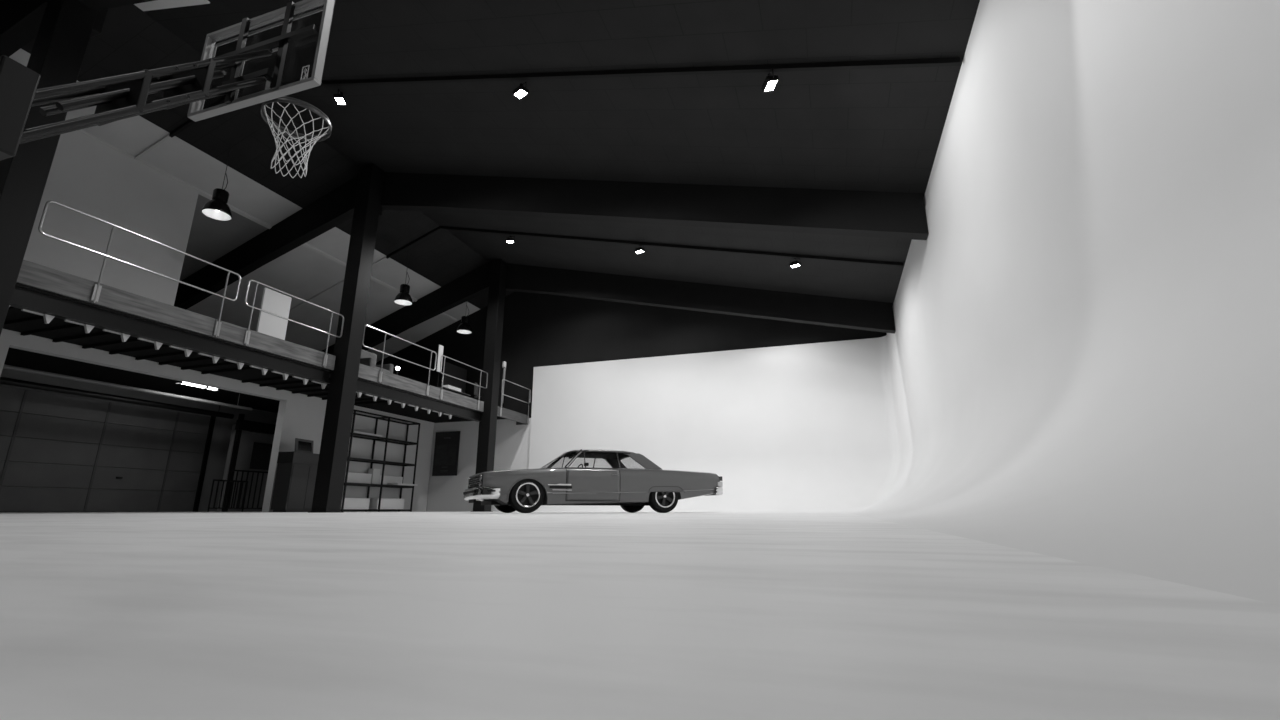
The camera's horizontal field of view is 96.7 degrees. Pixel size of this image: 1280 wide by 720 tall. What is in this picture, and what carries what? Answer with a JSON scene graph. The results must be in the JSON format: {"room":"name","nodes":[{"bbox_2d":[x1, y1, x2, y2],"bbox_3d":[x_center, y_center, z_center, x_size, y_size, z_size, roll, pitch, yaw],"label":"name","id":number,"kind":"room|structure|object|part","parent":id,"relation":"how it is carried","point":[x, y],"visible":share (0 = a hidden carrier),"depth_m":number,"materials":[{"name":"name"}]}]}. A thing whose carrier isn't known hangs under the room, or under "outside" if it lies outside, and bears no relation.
{"room":"studio","nodes":[
{"label":"studio","id":0,"kind":"room"},
{"bbox_2d":[23,130,198,305],"bbox_3d":[-14.603,-4.190,8.550,0.250,4.682,14.500,-5,-16,18],"label":"wall partition","id":1,"kind":"structure","parent":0,"point":[86,175],"depth_m":13.75,"materials":[{"name":"white paint"}]},
{"bbox_2d":[134,133,169,159],"bbox_3d":[-14.604,-4.191,14.738,6.290,2.385,0.060,-5,-16,18],"label":"trim","id":2,"kind":"structure","parent":1,"relation":"attached to","point":[166,137],"depth_m":14.18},
{"bbox_2d":[77,130,271,228],"bbox_3d":[-12.619,-4.973,14.613,0.080,0.109,6.900,-5,-16,18],"label":"trim","id":3,"kind":"structure","parent":1,"relation":"attached to","point":[202,193],"depth_m":15.46,"materials":[{"name":"grey metal"}]},
{"bbox_2d":[0,368,277,511],"bbox_3d":[-17.632,0.423,14.905,0.200,6.900,26.500,-5,-16,18],"label":"wall","id":4,"kind":"structure","parent":0,"point":[219,446],"depth_m":20.25,"materials":[{"name":"grey paint"}]},
{"bbox_2d":[0,386,215,511],"bbox_3d":[-16.884,2.538,16.063,0.140,3.400,9.120,-5,-16,18],"label":"garage door","id":5,"kind":"structure","parent":4,"relation":"in","point":[27,478],"depth_m":17.23,"materials":[{"name":"grey metal"}]},
{"bbox_2d":[253,256,385,330],"bbox_3d":[-12.281,-2.400,21.531,6.290,2.385,0.060,-5,-16,18],"label":"trim","id":6,"kind":"structure","parent":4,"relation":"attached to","point":[383,258],"depth_m":21.44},
{"bbox_2d":[0,329,433,511],"bbox_3d":[-13.534,1.521,13.105,0.300,3.860,26.300,-5,-16,18],"label":"wall","id":7,"kind":"structure","parent":0,"point":[300,416],"depth_m":19.25,"materials":[{"name":"white paint"}]},
{"bbox_2d":[9,49,479,319],"bbox_3d":[-12.092,-5.351,14.554,1.237,0.620,26.540,-5,-16,18],"label":"ceiling","id":8,"kind":"structure","parent":0,"point":[174,156],"depth_m":15.73,"materials":[{"name":"white paint"}]},
{"bbox_2d":[302,243,416,301],"bbox_3d":[-10.423,-3.280,21.035,0.080,0.109,6.410,-5,-16,18],"label":"trim","id":9,"kind":"structure","parent":8,"relation":"attached to","point":[306,245],"depth_m":20.16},
{"bbox_2d":[0,0,514,308],"bbox_3d":[-10.468,-6.100,14.196,2.318,1.020,26.540,-5,-16,18],"label":"ceiling","id":10,"kind":"structure","parent":0,"point":[130,40],"depth_m":15.16,"materials":[{"name":"black paint"}]},
{"bbox_2d":[201,146,231,220],"bbox_3d":[-10.713,-4.641,14.658,0.638,2.011,0.638,-5,-16,18],"label":"pendant lamp","id":11,"kind":"object","parent":10,"relation":"hanging from","point":[217,208],"visible":1,"depth_m":14.43,"materials":[{"name":"black metal"}]},
{"bbox_3d":[-10.713,-3.848,14.449,0.638,0.370,0.638,-5,-16,18],"label":"lamp shade","id":12,"kind":"part","parent":11,"relation":"part of","materials":[{"name":"black ceramic"}]},
{"bbox_2d":[394,255,412,305],"bbox_3d":[-8.584,-3.024,20.889,0.638,1.961,0.638,-5,-16,18],"label":"pendant lamp","id":13,"kind":"object","parent":10,"relation":"hanging from","point":[403,298],"visible":1,"depth_m":20.64,"materials":[{"name":"black metal"}]},
{"bbox_3d":[-8.584,-2.255,20.686,0.638,0.370,0.638,-5,-16,18],"label":"lamp shade","id":14,"kind":"part","parent":13,"relation":"part of","materials":[{"name":"black metal"}]},
{"bbox_2d":[457,303,471,333],"bbox_3d":[-7.422,-2.129,24.286,0.638,1.961,0.638,-5,-16,18],"label":"pendant lamp","id":15,"kind":"object","parent":10,"relation":"hanging from","point":[464,327],"visible":1,"depth_m":24.03,"materials":[{"name":"black metal"}]},
{"bbox_3d":[-7.422,-1.359,24.083,0.638,0.370,0.638,-5,-16,18],"label":"lamp shade","id":16,"kind":"part","parent":15,"relation":"part of","materials":[{"name":"black ceramic"}]},
{"bbox_2d":[3,260,527,424],"bbox_3d":[-13.205,-0.025,13.438,9.130,0.880,26.270,-5,-16,18],"label":"mezzanine","id":17,"kind":"object","parent":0,"point":[46,302],"visible":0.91,"depth_m":13.45,"materials":[{"name":"black wood"}]},
{"bbox_2d":[0,377,233,418],"bbox_3d":[-15.866,0.810,16.704,0.180,0.650,8.100,-5,-16,18],"label":"pipe","id":18,"kind":"object","parent":17,"relation":"attached to","point":[6,381],"visible":1,"depth_m":16.82,"materials":[{"name":"black metal"}]},
{"bbox_2d":[3,364,251,409],"bbox_3d":[-14.599,0.572,16.116,0.100,0.490,7.700,-5,-16,18],"label":"pipe","id":19,"kind":"object","parent":17,"relation":"attached to","point":[10,367],"visible":1,"depth_m":15.92,"materials":[{"name":"grey metal"}]},
{"bbox_2d":[38,200,240,336],"bbox_3d":[-9.322,-1.556,10.809,0.057,1.500,3.380,-5,-16,18],"label":"steel railing","id":20,"kind":"object","parent":17,"relation":"attached to","point":[97,288],"visible":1,"depth_m":10.32,"materials":[{"name":"grey metal"}]},
{"bbox_3d":[-9.550,-1.713,10.145,0.053,1.465,0.100,-5,-16,18],"label":"post","id":21,"kind":"part","parent":20,"relation":"part of","materials":[{"name":"silver metal"}]},
{"bbox_3d":[-8.878,-1.195,12.109,0.053,1.465,0.100,-5,-16,18],"label":"post","id":22,"kind":"part","parent":20,"relation":"part of","materials":[{"name":"silver metal"}]},
{"bbox_2d":[175,380,219,390],"bbox_3d":[-13.527,0.757,17.444,0.240,0.170,1.200,-5,-16,18],"label":"fluorescent fixture","id":23,"kind":"object","parent":17,"relation":"attached to","point":[177,382],"visible":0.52,"depth_m":17.37,"materials":[{"name":"grey plastic"}]},
{"bbox_2d":[256,288,291,339],"bbox_3d":[-10.148,-0.917,15.705,0.060,2.000,0.820,-5,-16,18],"label":"board","id":24,"kind":"object","parent":17,"relation":"on","point":[274,302],"visible":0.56,"depth_m":15.75,"materials":[{"name":"white"}]},
{"bbox_2d":[244,280,343,366],"bbox_3d":[-8.315,-0.779,13.757,0.057,1.500,2.700,-5,-16,18],"label":"steel railing","id":25,"kind":"object","parent":17,"relation":"attached to","point":[247,333],"visible":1,"depth_m":13.45,"materials":[{"name":"grey metal"}]},
{"bbox_3d":[-8.671,-1.035,12.715,0.053,1.465,0.100,-5,-16,18],"label":"post","id":26,"kind":"part","parent":25,"relation":"part of","materials":[{"name":"silver metal"}]},
{"bbox_3d":[-8.012,-0.527,14.643,0.053,1.465,0.100,-5,-16,18],"label":"post","id":27,"kind":"part","parent":25,"relation":"part of","materials":[{"name":"silver metal"}]},
{"bbox_2d":[360,350,393,373],"bbox_3d":[-8.540,0.210,18.115,0.850,1.050,1.020,-5,-16,18],"label":"armchair","id":28,"kind":"object","parent":17,"relation":"on","point":[367,358],"visible":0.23,"depth_m":18.14,"materials":[{"name":"grey fabric"}]},
{"bbox_3d":[-8.648,0.237,17.688,0.800,0.580,0.180,-5,-16,18],"label":"armrest","id":29,"kind":"part","parent":28,"relation":"part of","materials":[{"name":"grey fabric"}]},
{"bbox_3d":[-8.825,0.040,18.257,0.250,0.650,0.760,-5,-16,18],"label":"backrest","id":30,"kind":"part","parent":28,"relation":"part of","materials":[{"name":"grey fabric"}]},
{"bbox_3d":[-8.516,0.440,18.046,0.800,0.330,0.760,-5,-16,18],"label":"seat","id":31,"kind":"part","parent":28,"relation":"part of","materials":[{"name":"grey fabric"}]},
{"bbox_3d":[-8.384,0.440,18.459,0.800,0.580,0.180,-5,-16,18],"label":"armrest","id":32,"kind":"part","parent":28,"relation":"part of","materials":[{"name":"grey fabric"}]},
{"bbox_2d":[362,325,436,395],"bbox_3d":[-7.178,0.097,17.080,0.057,1.500,3.140,-5,-16,18],"label":"steel railing","id":33,"kind":"object","parent":17,"relation":"attached to","point":[383,352],"visible":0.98,"depth_m":16.84,"materials":[{"name":"grey metal"}]},
{"bbox_3d":[-7.409,-0.062,16.406,0.053,1.465,0.100,-5,-16,18],"label":"post","id":34,"kind":"part","parent":33,"relation":"part of","materials":[{"name":"silver metal"}]},
{"bbox_3d":[-6.762,0.436,18.297,0.053,1.465,0.100,-5,-16,18],"label":"post","id":35,"kind":"part","parent":33,"relation":"part of","materials":[{"name":"silver metal"}]},
{"bbox_2d":[436,345,443,386],"bbox_3d":[-7.225,0.386,20.451,0.360,1.900,0.360,-5,-16,18],"label":"floor lamp","id":36,"kind":"object","parent":17,"relation":"on","point":[440,350],"visible":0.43,"depth_m":20.51,"materials":[{"name":"grey plastic"}]},
{"bbox_2d":[436,345,443,371],"bbox_3d":[-7.225,-0.049,20.566,0.040,1.000,0.240,-5,-16,18],"label":"shade","id":37,"kind":"object","parent":36,"relation":"attached to","point":[440,351],"depth_m":20.54,"materials":[{"name":"grey plastic"}]},
{"bbox_2d":[438,387,470,396],"bbox_3d":[-7.340,1.462,21.786,0.800,0.500,1.700,-5,-16,18],"label":"work table","id":38,"kind":"object","parent":17,"relation":"on","point":[444,388],"visible":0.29,"depth_m":21.65,"materials":[{"name":"grey metal"}]},
{"bbox_2d":[443,385,460,391],"bbox_3d":[-7.213,1.119,21.779,0.300,0.160,0.800,-5,-16,18],"label":"carton","id":39,"kind":"object","parent":38,"relation":"on","point":[446,386],"visible":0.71,"depth_m":21.60,"materials":[{"name":"white cardboard"}]},
{"bbox_2d":[443,362,466,392],"bbox_3d":[-8.026,1.329,24.616,0.500,2.200,1.500,-5,-16,18],"label":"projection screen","id":40,"kind":"object","parent":17,"relation":"on","point":[450,369],"visible":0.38,"depth_m":24.72,"materials":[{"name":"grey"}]},
{"bbox_2d":[440,355,487,409],"bbox_3d":[-6.178,0.868,20.004,0.057,1.500,2.770,-5,-16,18],"label":"steel railing","id":41,"kind":"object","parent":17,"relation":"attached to","point":[443,373],"visible":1,"depth_m":19.74,"materials":[{"name":"grey metal"}]},
{"bbox_3d":[-6.545,0.603,18.930,0.053,1.465,0.100,-5,-16,18],"label":"post","id":42,"kind":"part","parent":41,"relation":"part of","materials":[{"name":"silver metal"}]},
{"bbox_3d":[-5.877,1.119,20.886,0.053,1.465,0.100,-5,-16,18],"label":"post","id":43,"kind":"part","parent":41,"relation":"part of","materials":[{"name":"silver metal"}]},
{"bbox_2d":[474,383,480,399],"bbox_3d":[-6.362,1.462,22.892,0.546,1.036,0.527,0,-15,-1],"label":"office chair","id":44,"kind":"object","parent":17,"relation":"on","point":[476,388],"visible":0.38,"depth_m":22.76,"materials":[{"name":"grey fabric"}]},
{"bbox_3d":[-6.597,1.196,22.935,0.070,0.500,0.440,0,-15,-1],"label":"backrest","id":45,"kind":"part","parent":44,"relation":"part of","materials":[{"name":"grey fabric"}]},
{"bbox_2d":[502,361,505,402],"bbox_3d":[-5.670,1.079,23.549,0.300,2.140,0.300,-5,-16,18],"label":"floor lamp","id":46,"kind":"object","parent":17,"relation":"on","point":[504,362],"visible":0.56,"depth_m":23.66,"materials":[{"name":"silver metal"}]},
{"bbox_2d":[499,379,530,423],"bbox_3d":[-5.066,1.725,23.254,0.057,1.500,2.290,-5,-16,18],"label":"steel railing","id":47,"kind":"object","parent":17,"relation":"attached to","point":[502,379],"visible":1,"depth_m":23.29,"materials":[{"name":"grey metal"}]},
{"bbox_3d":[-5.406,1.482,22.263,0.053,1.465,0.100,-5,-16,18],"label":"post","id":48,"kind":"part","parent":47,"relation":"part of","materials":[{"name":"silver metal"}]},
{"bbox_3d":[-4.731,2.002,24.237,0.053,1.465,0.100,-5,-16,18],"label":"post","id":49,"kind":"part","parent":47,"relation":"part of","materials":[{"name":"silver metal"}]},
{"bbox_2d":[179,194,457,362],"bbox_3d":[-15.106,-3.961,15.219,5.248,2.103,26.540,-5,-16,18],"label":"wall","id":50,"kind":"structure","parent":0,"point":[303,273],"depth_m":20.56,"materials":[{"name":"white paint"}]},
{"bbox_2d":[133,0,979,304],"bbox_3d":[-2.152,-5.457,11.183,15.196,3.815,26.540,-5,-16,18],"label":"ceiling","id":51,"kind":"structure","parent":0,"point":[880,129],"depth_m":11.15,"materials":[{"name":"black paint"}]},
{"bbox_2d":[0,0,154,56],"bbox_3d":[-7.518,-5.492,8.997,23.340,4.462,0.300,-5,-16,18],"label":"roof beam","id":52,"kind":"structure","parent":51,"relation":"attached to","point":[20,20],"depth_m":10.36,"materials":[{"name":"black paint"}]},
{"bbox_2d":[134,0,209,10],"bbox_3d":[-9.264,-7.048,10.756,2.007,0.507,0.920,-5,-16,18],"label":"skylight","id":53,"kind":"object","parent":51,"relation":"attached to","point":[157,4],"visible":1,"depth_m":11.12,"materials":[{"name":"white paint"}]},
{"bbox_2d":[334,89,346,104],"bbox_3d":[-6.729,-5.909,12.791,0.197,0.233,0.315,2,-15,-8],"label":"floodlight","id":54,"kind":"object","parent":51,"relation":"attached to","point":[339,98],"visible":1,"depth_m":12.73,"materials":[{"name":"black metal"}]},
{"bbox_2d":[506,236,514,243],"bbox_3d":[-4.437,-4.145,19.494,0.316,0.227,0.192,-5,-16,18],"label":"floodlight","id":55,"kind":"object","parent":51,"relation":"attached to","point":[508,240],"visible":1,"depth_m":19.45,"materials":[{"name":"black metal"}]},
{"bbox_2d":[513,82,528,99],"bbox_3d":[-2.299,-5.224,10.987,0.315,0.230,0.195,-12,-19,39],"label":"floodlight","id":56,"kind":"object","parent":51,"relation":"attached to","point":[521,91],"visible":1,"depth_m":10.94,"materials":[{"name":"black metal"}]},
{"bbox_2d":[635,245,644,253],"bbox_3d":[-0.007,-3.459,17.689,0.316,0.228,0.193,-11,-18,35],"label":"floodlight","id":57,"kind":"object","parent":51,"relation":"attached to","point":[640,249],"visible":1,"depth_m":17.64,"materials":[{"name":"black metal"}]},
{"bbox_2d":[761,69,778,92],"bbox_3d":[2.108,-4.527,9.230,0.204,0.247,0.315,2,-15,-6],"label":"floodlight","id":58,"kind":"object","parent":51,"relation":"attached to","point":[770,82],"visible":1,"depth_m":9.17,"materials":[{"name":"black ceramic"}]},
{"bbox_2d":[789,258,800,267],"bbox_3d":[4.376,-2.752,16.058,0.315,0.228,0.193,-12,-19,39],"label":"floodlight","id":59,"kind":"object","parent":51,"relation":"attached to","point":[793,264],"visible":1,"depth_m":16.01,"materials":[{"name":"black metal"}]},
{"bbox_2d":[376,292,886,510],"bbox_3d":[-2.122,1.062,23.799,23.750,10.200,0.200,-5,-16,18],"label":"wall","id":60,"kind":"structure","parent":0,"point":[539,330],"depth_m":24.47,"materials":[{"name":"black paint"}]},
{"bbox_2d":[432,431,460,475],"bbox_3d":[-8.523,4.116,25.027,1.260,1.920,0.064,-5,-16,18],"label":"poster","id":61,"kind":"object","parent":60,"relation":"attached to","point":[446,449],"visible":1,"depth_m":24.99,"materials":[{"name":"black paper"}]},
{"bbox_2d":[441,312,456,321],"bbox_3d":[-8.930,-2.130,25.401,0.080,0.109,2.400,-5,-16,18],"label":"trim","id":62,"kind":"structure","parent":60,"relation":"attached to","point":[443,313],"depth_m":25.98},
{"bbox_2d":[0,511,1279,719],"bbox_3d":[-6.390,2.946,10.450,24.050,0.250,26.600,-5,-16,18],"label":"floor","id":63,"kind":"structure","parent":0,"point":[414,615],"depth_m":0.31,"materials":[{"name":"paint"}]},
{"bbox_2d":[0,0,107,334],"bbox_3d":[-9.936,-2.544,9.074,0.570,9.667,0.650,-5,-16,18],"label":"steel column","id":64,"kind":"structure","parent":63,"relation":"on","point":[66,28],"depth_m":9.22,"materials":[{"name":"black metal"}]},
{"bbox_2d":[0,0,335,177],"bbox_3d":[-3.044,-1.019,3.019,1.218,3.630,2.939,-5,-16,18],"label":"basketball hoop","id":65,"kind":"object","parent":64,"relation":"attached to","point":[123,96],"visible":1,"depth_m":3.63,"materials":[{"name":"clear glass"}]},
{"bbox_3d":[-3.155,-1.173,2.728,0.440,0.460,0.140,-5,-16,18],"label":"arm plate","id":66,"kind":"part","parent":65,"relation":"part of","materials":[{"name":"black metal"}]},
{"bbox_3d":[-3.131,-1.481,3.444,0.042,1.246,1.110,-5,-16,18],"label":"support arm","id":67,"kind":"part","parent":65,"relation":"part of","materials":[{"name":"black metal"}]},
{"bbox_3d":[-3.131,-1.704,3.502,0.042,1.246,1.110,-5,-16,18],"label":"support arm","id":68,"kind":"part","parent":65,"relation":"part of","materials":[{"name":"black metal"}]},
{"bbox_3d":[-2.808,-1.508,3.341,0.042,1.246,1.110,-5,-16,18],"label":"support arm","id":69,"kind":"part","parent":65,"relation":"part of","materials":[{"name":"black metal"}]},
{"bbox_3d":[-2.808,-1.731,3.399,0.042,1.246,1.110,-5,-16,18],"label":"support arm","id":70,"kind":"part","parent":65,"relation":"part of","materials":[{"name":"black metal"}]},
{"bbox_3d":[-2.778,-2.207,4.162,1.218,0.750,0.060,-5,-16,18],"label":"board frame","id":71,"kind":"part","parent":65,"relation":"part of","materials":[{"name":"grey metal"}]},
{"bbox_3d":[-2.793,-2.221,4.119,1.130,0.735,0.053,-5,-16,18],"label":"frame","id":72,"kind":"part","parent":65,"relation":"part of","materials":[{"name":"black metal"}]},
{"bbox_2d":[207,479,247,511],"bbox_3d":[-13.041,4.308,18.029,0.060,0.980,1.130,-5,-16,18],"label":"barrier","id":73,"kind":"object","parent":63,"relation":"on","point":[218,480],"visible":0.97,"depth_m":18.02,"materials":[{"name":"black metal"}]},
{"bbox_3d":[-13.041,4.671,17.934,0.040,0.030,1.100,-5,-16,18],"label":"rail","id":74,"kind":"part","parent":73,"relation":"part of","materials":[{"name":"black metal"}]},
{"bbox_3d":[-13.041,3.859,18.148,0.060,0.050,1.100,-5,-16,18],"label":"rail","id":75,"kind":"part","parent":73,"relation":"part of","materials":[{"name":"black metal"}]},
{"bbox_2d":[217,424,273,511],"bbox_3d":[-13.990,4.069,21.086,0.180,3.000,2.700,-5,-16,18],"label":"railing","id":76,"kind":"object","parent":63,"relation":"on","point":[247,440],"visible":0.42,"depth_m":20.43,"materials":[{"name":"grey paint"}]},
{"bbox_2d":[249,442,272,469],"bbox_3d":[-13.932,3.545,20.959,0.050,0.950,0.750,-5,-16,18],"label":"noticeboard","id":77,"kind":"object","parent":76,"relation":"attached to","point":[261,453],"visible":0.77,"depth_m":20.91,"materials":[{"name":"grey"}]},
{"bbox_2d":[224,470,267,511],"bbox_3d":[-13.344,4.459,19.346,0.060,1.360,1.330,-5,-16,18],"label":"barrier","id":78,"kind":"object","parent":63,"relation":"on","point":[242,471],"visible":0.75,"depth_m":19.34,"materials":[{"name":"black metal"}]},
{"bbox_3d":[-13.344,3.825,19.513,0.060,0.050,1.300,-5,-16,18],"label":"rail","id":79,"kind":"part","parent":78,"relation":"part of","materials":[{"name":"black metal"}]},
{"bbox_2d":[221,414,275,511],"bbox_3d":[-13.674,3.672,20.167,0.200,3.300,1.680,-5,-16,18],"label":"support post","id":80,"kind":"object","parent":63,"relation":"on","point":[241,424],"visible":0.75,"depth_m":19.74,"materials":[{"name":"black metal"}]},
{"bbox_2d":[270,451,318,511],"bbox_3d":[-10.694,3.853,17.913,0.640,1.800,1.320,-5,-16,18],"label":"tall cabinet","id":81,"kind":"object","parent":63,"relation":"on","point":[296,472],"visible":0.79,"depth_m":17.47,"materials":[{"name":"grey metal"}]},
{"bbox_2d":[277,451,318,464],"bbox_3d":[-10.694,3.152,18.098,0.640,0.350,1.320,-5,-16,18],"label":"countertop","id":82,"kind":"structure","parent":81,"relation":"on","point":[292,456],"depth_m":17.59,"materials":[{"name":"black"}]},
{"bbox_2d":[295,438,313,452],"bbox_3d":[-10.694,2.751,18.124,0.103,0.440,0.720,-3,-15,11],"label":"monitor","id":83,"kind":"object","parent":82,"relation":"on","point":[301,445],"visible":0.86,"depth_m":18.10,"materials":[{"name":"grey plastic"}]},
{"bbox_3d":[-10.503,3.897,17.488,0.011,1.300,0.560,-5,-16,18],"label":"door","id":84,"kind":"part","parent":81,"relation":"part of","materials":[{"name":"grey metal"}]},
{"bbox_3d":[-10.318,4.039,18.029,0.011,1.300,0.560,-5,-16,18],"label":"door","id":85,"kind":"part","parent":81,"relation":"part of","materials":[{"name":"grey metal"}]},
{"bbox_2d":[308,163,384,512],"bbox_3d":[-7.776,-0.879,15.390,0.570,9.667,0.650,-5,-16,18],"label":"steel column","id":86,"kind":"structure","parent":63,"relation":"on","point":[333,455],"depth_m":15.06,"materials":[{"name":"black metal"}]},
{"bbox_2d":[174,172,928,309],"bbox_3d":[-5.226,-3.725,15.699,23.340,4.462,0.300,-5,-16,18],"label":"roof beam","id":87,"kind":"structure","parent":86,"relation":"on","point":[897,215],"depth_m":14.19,"materials":[{"name":"black metal"}]},
{"bbox_2d":[341,409,420,511],"bbox_3d":[-10.023,3.961,21.794,0.630,3.570,3.530,-5,-16,18],"label":"shelving rack","id":88,"kind":"object","parent":63,"relation":"on","point":[386,440],"visible":0.77,"depth_m":21.83,"materials":[{"name":"black metal"}]},
{"bbox_2d":[341,498,369,508],"bbox_3d":[-10.399,5.186,20.543,0.350,0.395,1.300,-5,-16,18],"label":"crate","id":89,"kind":"object","parent":88,"relation":"on","point":[349,503],"visible":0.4,"depth_m":20.52,"materials":[{"name":"white"}]},
{"bbox_2d":[344,472,371,483],"bbox_3d":[-10.452,4.319,20.817,0.180,0.379,1.450,-5,-16,18],"label":"box","id":90,"kind":"object","parent":88,"relation":"on","point":[353,477],"visible":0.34,"depth_m":20.90,"materials":[{"name":"white cardboard"}]},
{"bbox_2d":[353,431,381,436],"bbox_3d":[-10.264,2.767,21.189,0.400,0.069,1.400,-5,-16,18],"label":"sheet","id":91,"kind":"object","parent":88,"relation":"on","point":[353,431],"visible":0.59,"depth_m":21.07,"materials":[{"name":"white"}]},
{"bbox_2d":[368,469,380,483],"bbox_3d":[-10.138,4.444,21.685,0.230,0.579,0.360,-5,-16,18],"label":"box","id":92,"kind":"object","parent":88,"relation":"on","point":[375,477],"visible":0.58,"depth_m":21.59,"materials":[{"name":"white cardboard"}]},
{"bbox_3d":[-10.023,5.639,21.352,0.620,0.060,3.520,-5,-16,18],"label":"shelf frame","id":93,"kind":"part","parent":88,"relation":"part of","materials":[{"name":"black metal"}]},
{"bbox_3d":[-10.023,4.769,21.581,0.620,0.060,3.520,-5,-16,18],"label":"shelf frame","id":94,"kind":"part","parent":88,"relation":"part of","materials":[{"name":"black metal"}]},
{"bbox_3d":[-10.023,3.918,21.806,0.620,0.060,3.520,-5,-16,18],"label":"shelf frame","id":95,"kind":"part","parent":88,"relation":"part of","materials":[{"name":"black metal"}]},
{"bbox_3d":[-10.023,3.077,22.027,0.620,0.060,3.520,-5,-16,18],"label":"shelf frame","id":96,"kind":"part","parent":88,"relation":"part of","materials":[{"name":"black metal"}]},
{"bbox_2d":[369,498,403,508],"bbox_3d":[-9.841,5.605,22.175,0.350,0.415,1.450,-5,-16,18],"label":"crate","id":97,"kind":"object","parent":88,"relation":"on","point":[386,503],"visible":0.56,"depth_m":21.95,"materials":[{"name":"white"}]},
{"bbox_3d":[-10.023,2.264,22.241,0.620,0.060,3.520,-5,-16,18],"label":"shelf frame","id":98,"kind":"part","parent":88,"relation":"part of","materials":[{"name":"black metal"}]},
{"bbox_2d":[379,475,402,484],"bbox_3d":[-9.887,4.769,22.466,0.180,0.349,1.250,-5,-16,18],"label":"box","id":99,"kind":"object","parent":88,"relation":"on","point":[387,479],"visible":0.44,"depth_m":22.41,"materials":[{"name":"white cardboard"}]},
{"bbox_2d":[387,483,417,485],"bbox_3d":[-9.391,4.934,22.525,0.500,0.058,1.150,-5,-16,18],"label":"tray","id":100,"kind":"object","parent":88,"relation":"on","point":[387,483],"visible":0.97,"depth_m":22.17,"materials":[{"name":"white"}]},
{"bbox_2d":[471,259,506,511],"bbox_3d":[-5.641,0.766,21.633,0.570,9.667,0.650,-5,-16,18],"label":"steel column","id":101,"kind":"structure","parent":63,"relation":"on","point":[486,433],"depth_m":21.51,"materials":[{"name":"black metal"}]},
{"bbox_2d":[321,262,895,354],"bbox_3d":[-3.107,-2.092,21.896,23.340,4.462,0.300,-5,-16,18],"label":"roof beam","id":102,"kind":"structure","parent":101,"relation":"on","point":[876,316],"depth_m":20.69,"materials":[{"name":"black metal"}]},
{"bbox_2d":[463,449,722,512],"bbox_3d":[-0.952,2.699,12.656,5.535,1.353,2.006,7,-16,-24],"label":"car","id":103,"kind":"object","parent":63,"relation":"on","point":[632,489],"visible":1,"depth_m":11.77,"materials":[{"name":"grey paint"}]},
{"bbox_2d":[469,474,482,488],"bbox_3d":[-3.339,2.487,11.561,0.032,0.265,1.600,7,-16,-24],"label":"grille","id":104,"kind":"object","parent":103,"relation":"attached to","point":[475,481],"depth_m":11.37,"materials":[{"name":"grey metal"}]},
{"bbox_3d":[-0.947,2.549,11.635,1.144,0.624,0.060,7,-16,-24],"label":"door","id":105,"kind":"part","parent":103,"relation":"part of","materials":[{"name":"grey paint"}]},
{"bbox_3d":[-0.782,2.715,11.645,2.080,0.070,0.011,7,-16,-24],"label":"trim","id":106,"kind":"part","parent":103,"relation":"part of","materials":[{"name":"silver metal"}]},
{"bbox_3d":[-0.725,1.976,12.213,1.110,0.035,0.048,7,-16,-24],"label":"roof rail","id":107,"kind":"part","parent":103,"relation":"part of","materials":[{"name":"black"}]},
{"bbox_3d":[-0.508,2.287,11.982,2.200,0.042,0.020,7,-16,-24],"label":"belt moulding","id":108,"kind":"part","parent":103,"relation":"part of","materials":[{"name":"silver metal"}]},
{"bbox_3d":[1.380,2.893,12.677,0.962,0.069,0.019,8,-17,-27],"label":"trim","id":109,"kind":"part","parent":103,"relation":"part of","materials":[{"name":"silver metal"}]},
{"bbox_2d":[514,0,1279,604],"bbox_3d":[-2.014,-0.512,9.647,14.100,6.032,26.200,-5,-16,18],"label":"wall","id":110,"kind":"structure","parent":0,"point":[1081,361],"depth_m":4.76,"materials":[{"name":"white paint"}]},
{"bbox_2d":[893,0,986,312],"bbox_3d":[4.874,-1.242,7.647,0.250,6.420,26.500,-5,-16,18],"label":"wall","id":111,"kind":"structure","parent":0,"point":[982,3],"depth_m":9.06,"materials":[{"name":"white paint"}]},
{"bbox_2d":[169,57,960,137],"bbox_3d":[-3.499,-5.331,11.245,17.080,3.632,0.070,-5,-16,18],"label":"ceiling beam","id":112,"kind":"structure","parent":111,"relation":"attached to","point":[955,61],"depth_m":9.84,"materials":[{"name":"black metal"}]},
{"bbox_2d":[386,226,902,266],"bbox_3d":[-1.176,-3.540,18.039,17.080,3.632,0.070,-5,-16,18],"label":"trim","id":113,"kind":"structure","parent":111,"relation":"attached to","point":[875,262],"depth_m":17.36,"materials":[{"name":"black paint"}]}
]}

